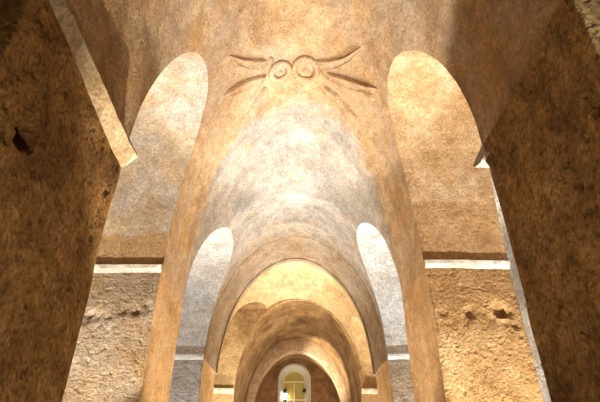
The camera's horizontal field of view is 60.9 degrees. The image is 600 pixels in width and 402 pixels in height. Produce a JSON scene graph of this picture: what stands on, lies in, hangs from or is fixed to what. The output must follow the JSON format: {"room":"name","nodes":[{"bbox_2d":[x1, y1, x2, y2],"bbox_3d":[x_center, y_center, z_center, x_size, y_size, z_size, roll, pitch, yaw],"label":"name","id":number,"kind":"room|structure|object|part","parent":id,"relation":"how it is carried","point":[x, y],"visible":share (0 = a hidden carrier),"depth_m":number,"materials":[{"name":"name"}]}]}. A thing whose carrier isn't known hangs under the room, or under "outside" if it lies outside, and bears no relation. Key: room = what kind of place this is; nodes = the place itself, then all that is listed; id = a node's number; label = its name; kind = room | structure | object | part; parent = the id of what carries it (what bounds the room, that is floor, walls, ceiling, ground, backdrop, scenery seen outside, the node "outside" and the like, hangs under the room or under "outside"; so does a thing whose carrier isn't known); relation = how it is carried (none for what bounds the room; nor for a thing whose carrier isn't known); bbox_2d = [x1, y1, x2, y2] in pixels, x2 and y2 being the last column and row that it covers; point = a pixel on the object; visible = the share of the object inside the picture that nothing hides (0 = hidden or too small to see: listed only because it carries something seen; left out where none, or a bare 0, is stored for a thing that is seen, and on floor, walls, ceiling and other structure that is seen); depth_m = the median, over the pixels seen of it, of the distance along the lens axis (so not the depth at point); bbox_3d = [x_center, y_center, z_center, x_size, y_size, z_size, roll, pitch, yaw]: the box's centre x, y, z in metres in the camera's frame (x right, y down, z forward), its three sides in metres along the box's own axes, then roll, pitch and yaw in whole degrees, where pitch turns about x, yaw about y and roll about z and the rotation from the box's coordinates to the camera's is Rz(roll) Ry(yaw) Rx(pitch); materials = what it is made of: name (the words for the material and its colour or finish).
{"room":"church","nodes":[
{"label":"church","id":0,"kind":"room"},
{"bbox_2d":[97,53,207,267],"bbox_3d":[-1.967,-0.792,6.018,1.546,2.461,2.244,0,-34,-1],"label":"wall","id":1,"kind":"structure","parent":0,"point":[141,211],"depth_m":6.76,"materials":[{"name":"beige paint"}]},
{"bbox_2d":[213,298,377,401],"bbox_3d":[-0.051,4.714,10.829,5.512,7.313,0.055,0,-34,-1],"label":"wall","id":2,"kind":"structure","parent":0,"point":[242,324],"depth_m":11.70,"materials":[{"name":"beige paint"}]},
{"bbox_2d":[214,388,233,392],"bbox_3d":[-2.121,4.143,11.148,1.354,0.119,0.122,0,-34,-1],"label":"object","id":3,"kind":"structure","parent":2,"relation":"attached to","point":[216,390],"depth_m":11.12,"materials":[{"name":"paint"}]},
{"bbox_2d":[361,389,376,393],"bbox_3d":[2.024,4.181,11.198,1.351,0.123,0.129,0,-34,-1],"label":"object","id":4,"kind":"structure","parent":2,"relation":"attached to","point":[363,391],"depth_m":11.15,"materials":[{"name":"paint"}]},
{"bbox_2d":[245,337,347,401],"bbox_3d":[-0.071,6.627,12.913,2.855,6.463,0.315,0,-34,-1],"label":"arch","id":5,"kind":"object","parent":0,"point":[294,345],"visible":0.95,"depth_m":14.25,"materials":[{"name":"beige stone"}]},
{"bbox_2d":[255,359,339,401],"bbox_3d":[-0.087,7.313,13.789,3.011,6.309,0.458,0,-34,-1],"label":"wall","id":6,"kind":"structure","parent":0,"point":[322,388],"depth_m":14.83,"materials":[{"name":"brown stone"}]},
{"bbox_2d":[278,363,310,401],"bbox_3d":[-0.166,6.170,14.540,0.950,2.930,0.470,0,-34,-1],"label":"window","id":7,"kind":"structure","parent":6,"relation":"in","point":[294,379],"depth_m":15.11,"materials":[{"name":"beige paint"}]},
{"bbox_2d":[282,392,286,401],"bbox_3d":[-0.471,5.719,14.881,0.191,0.260,0.112,0,-34,-1],"label":"lamp","id":8,"kind":"object","parent":7,"relation":"attached to","point":[284,393],"visible":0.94,"depth_m":14.85,"materials":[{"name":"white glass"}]},
{"bbox_3d":[-0.330,5.623,15.096,0.287,0.480,0.015,0,-34,-1],"label":"pane","id":9,"kind":"part","parent":7,"relation":"part of","materials":[{"name":"yellow glass"}]},
{"bbox_3d":[-0.169,5.411,15.242,0.620,0.045,0.055,0,-34,-1],"label":"rail","id":10,"kind":"part","parent":7,"relation":"part of","materials":[{"name":"beige paint"}]},
{"bbox_3d":[-0.169,6.249,14.679,0.690,2.675,0.070,0,-34,-1],"label":"frame","id":11,"kind":"part","parent":7,"relation":"part of","materials":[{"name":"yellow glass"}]},
{"bbox_3d":[-0.169,5.838,14.954,0.620,0.045,0.055,0,-34,-1],"label":"rail","id":12,"kind":"part","parent":7,"relation":"part of","materials":[{"name":"beige paint"}]},
{"bbox_3d":[-0.007,5.625,15.100,0.287,0.480,0.015,0,-34,-1],"label":"pane","id":13,"kind":"part","parent":7,"relation":"part of","materials":[{"name":"yellow glass"}]},
{"bbox_2d":[234,300,361,401],"bbox_3d":[-0.069,5.475,11.963,5.520,7.317,2.707,0,-34,-1],"label":"arch","id":14,"kind":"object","parent":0,"point":[296,318],"depth_m":12.97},
{"bbox_2d":[259,354,337,393],"bbox_3d":[-0.078,6.896,13.350,3.216,6.514,0.868,0,-34,-1],"label":"ceiling","id":15,"kind":"structure","parent":0,"point":[293,356],"depth_m":14.98,"materials":[{"name":"beige stone"}]},
{"bbox_2d":[67,0,559,376],"bbox_3d":[-0.028,-1.084,6.392,3.308,3.373,13.824,0,-34,-1],"label":"ceiling","id":16,"kind":"structure","parent":0,"point":[300,166],"depth_m":7.20,"materials":[{"name":"beige paint"}]},
{"bbox_2d":[203,237,385,374],"bbox_3d":[-0.101,2.068,10.362,3.388,2.610,1.091,0,-34,-1],"label":"rib","id":17,"kind":"object","parent":16,"relation":"attached to","point":[315,253],"visible":0.98,"depth_m":10.54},
{"bbox_2d":[222,48,376,116],"bbox_3d":[-0.025,-1.714,7.527,2.204,0.953,1.442,0,-34,-1],"label":"carving","id":18,"kind":"object","parent":16,"relation":"attached to","point":[327,64],"visible":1,"depth_m":7.64,"materials":[{"name":"beige stone"}]},
{"bbox_3d":[-0.820,-1.695,7.531,0.670,0.657,0.202,10,-35,-14],"label":"cross arm","id":19,"kind":"part","parent":18,"relation":"part of"},
{"bbox_3d":[-0.757,-1.986,7.293,0.219,0.496,0.790,-29,-44,36],"label":"cross arm","id":20,"kind":"part","parent":18,"relation":"part of"},
{"bbox_3d":[-0.658,-1.563,8.029,0.180,0.346,0.498,27,-42,-34],"label":"cross arm","id":21,"kind":"part","parent":18,"relation":"part of"},
{"bbox_3d":[0.619,-1.525,7.931,0.515,0.560,0.215,13,-36,-19],"label":"cross arm","id":22,"kind":"part","parent":18,"relation":"part of"},
{"bbox_3d":[0.575,-2.037,7.383,0.219,0.498,0.979,29,-43,-35],"label":"cross arm","id":23,"kind":"part","parent":18,"relation":"part of"},
{"bbox_3d":[0.758,-1.699,7.436,0.843,0.799,0.219,-19,-38,25],"label":"cross arm","id":24,"kind":"part","parent":18,"relation":"part of"},
{"bbox_2d":[491,174,552,401],"bbox_3d":[3.277,0.875,5.149,1.549,7.419,14.480,0,-34,-1],"label":"wall","id":25,"kind":"structure","parent":0,"point":[534,346],"depth_m":8.84,"materials":[{"name":"beige stone"}]},
{"bbox_3d":[-0.096,5.058,4.548,9.200,0.300,18.400,0,-34,-1],"label":"floor","id":26,"kind":"structure","parent":0,"visible":0},
{"bbox_2d":[0,0,135,401],"bbox_3d":[-2.065,0.914,2.563,1.307,4.366,1.851,0,-34,-1],"label":"wall","id":27,"kind":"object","parent":26,"relation":"on","point":[65,144],"visible":1,"depth_m":3.09,"materials":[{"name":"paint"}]},
{"bbox_2d":[62,264,181,401],"bbox_3d":[-2.226,2.949,5.572,1.111,4.364,1.434,0,-34,-1],"label":"wall","id":28,"kind":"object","parent":26,"relation":"on","point":[125,348],"visible":0.79,"depth_m":5.84,"materials":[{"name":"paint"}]},
{"bbox_2d":[168,354,214,401],"bbox_3d":[-2.241,4.874,8.437,1.165,4.364,1.236,0,-34,-1],"label":"wall","id":29,"kind":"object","parent":26,"relation":"on","point":[192,379],"visible":0.61,"depth_m":9.02,"materials":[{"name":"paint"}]},
{"bbox_2d":[175,228,231,354],"bbox_3d":[-2.020,1.311,8.824,1.539,2.102,2.337,0,-34,-1],"label":"arch","id":30,"kind":"object","parent":29,"relation":"on","point":[210,263],"visible":0.21,"depth_m":9.59,"materials":[{"name":"beige paint"}]},
{"bbox_2d":[241,302,264,308],"bbox_3d":[-1.825,2.895,11.207,2.014,2.137,1.343,0,-34,-1],"label":"arch","id":31,"kind":"object","parent":29,"relation":"on","point":[255,305],"visible":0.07,"depth_m":12.16,"materials":[{"name":"beige paint"}]},
{"bbox_2d":[376,353,414,401],"bbox_3d":[1.992,4.881,8.438,0.969,4.368,1.330,0,-34,-1],"label":"wall","id":32,"kind":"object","parent":26,"relation":"on","point":[393,379],"visible":0.48,"depth_m":8.99,"materials":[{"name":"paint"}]},
{"bbox_2d":[351,316,376,388],"bbox_3d":[1.805,3.126,11.126,1.296,1.676,1.390,0,-34,-1],"label":"arch","id":33,"kind":"object","parent":32,"relation":"on","point":[362,344],"visible":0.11,"depth_m":11.56,"materials":[{"name":"beige paint"}]},
{"bbox_2d":[357,223,407,353],"bbox_3d":[1.765,1.256,8.772,1.453,2.146,2.396,0,-34,-1],"label":"arch","id":34,"kind":"object","parent":32,"relation":"on","point":[377,259],"visible":0.18,"depth_m":9.57,"materials":[{"name":"beige paint"}]},
{"bbox_2d":[403,259,542,401],"bbox_3d":[1.989,2.894,5.490,1.060,4.367,1.443,0,-34,-1],"label":"wall","id":35,"kind":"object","parent":26,"relation":"on","point":[467,340],"visible":1,"depth_m":5.74,"materials":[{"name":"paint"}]},
{"bbox_2d":[474,0,599,401],"bbox_3d":[2.079,0.983,2.665,1.000,4.371,1.782,0,-34,-1],"label":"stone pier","id":36,"kind":"object","parent":26,"relation":"on","point":[542,154],"visible":1,"depth_m":3.23,"materials":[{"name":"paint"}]},
{"bbox_2d":[387,50,507,263],"bbox_3d":[1.845,-0.830,5.976,1.401,2.483,2.119,0,-34,-1],"label":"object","id":37,"kind":"structure","parent":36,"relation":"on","point":[439,140],"depth_m":6.68,"materials":[{"name":"beige paint"}]}
]}

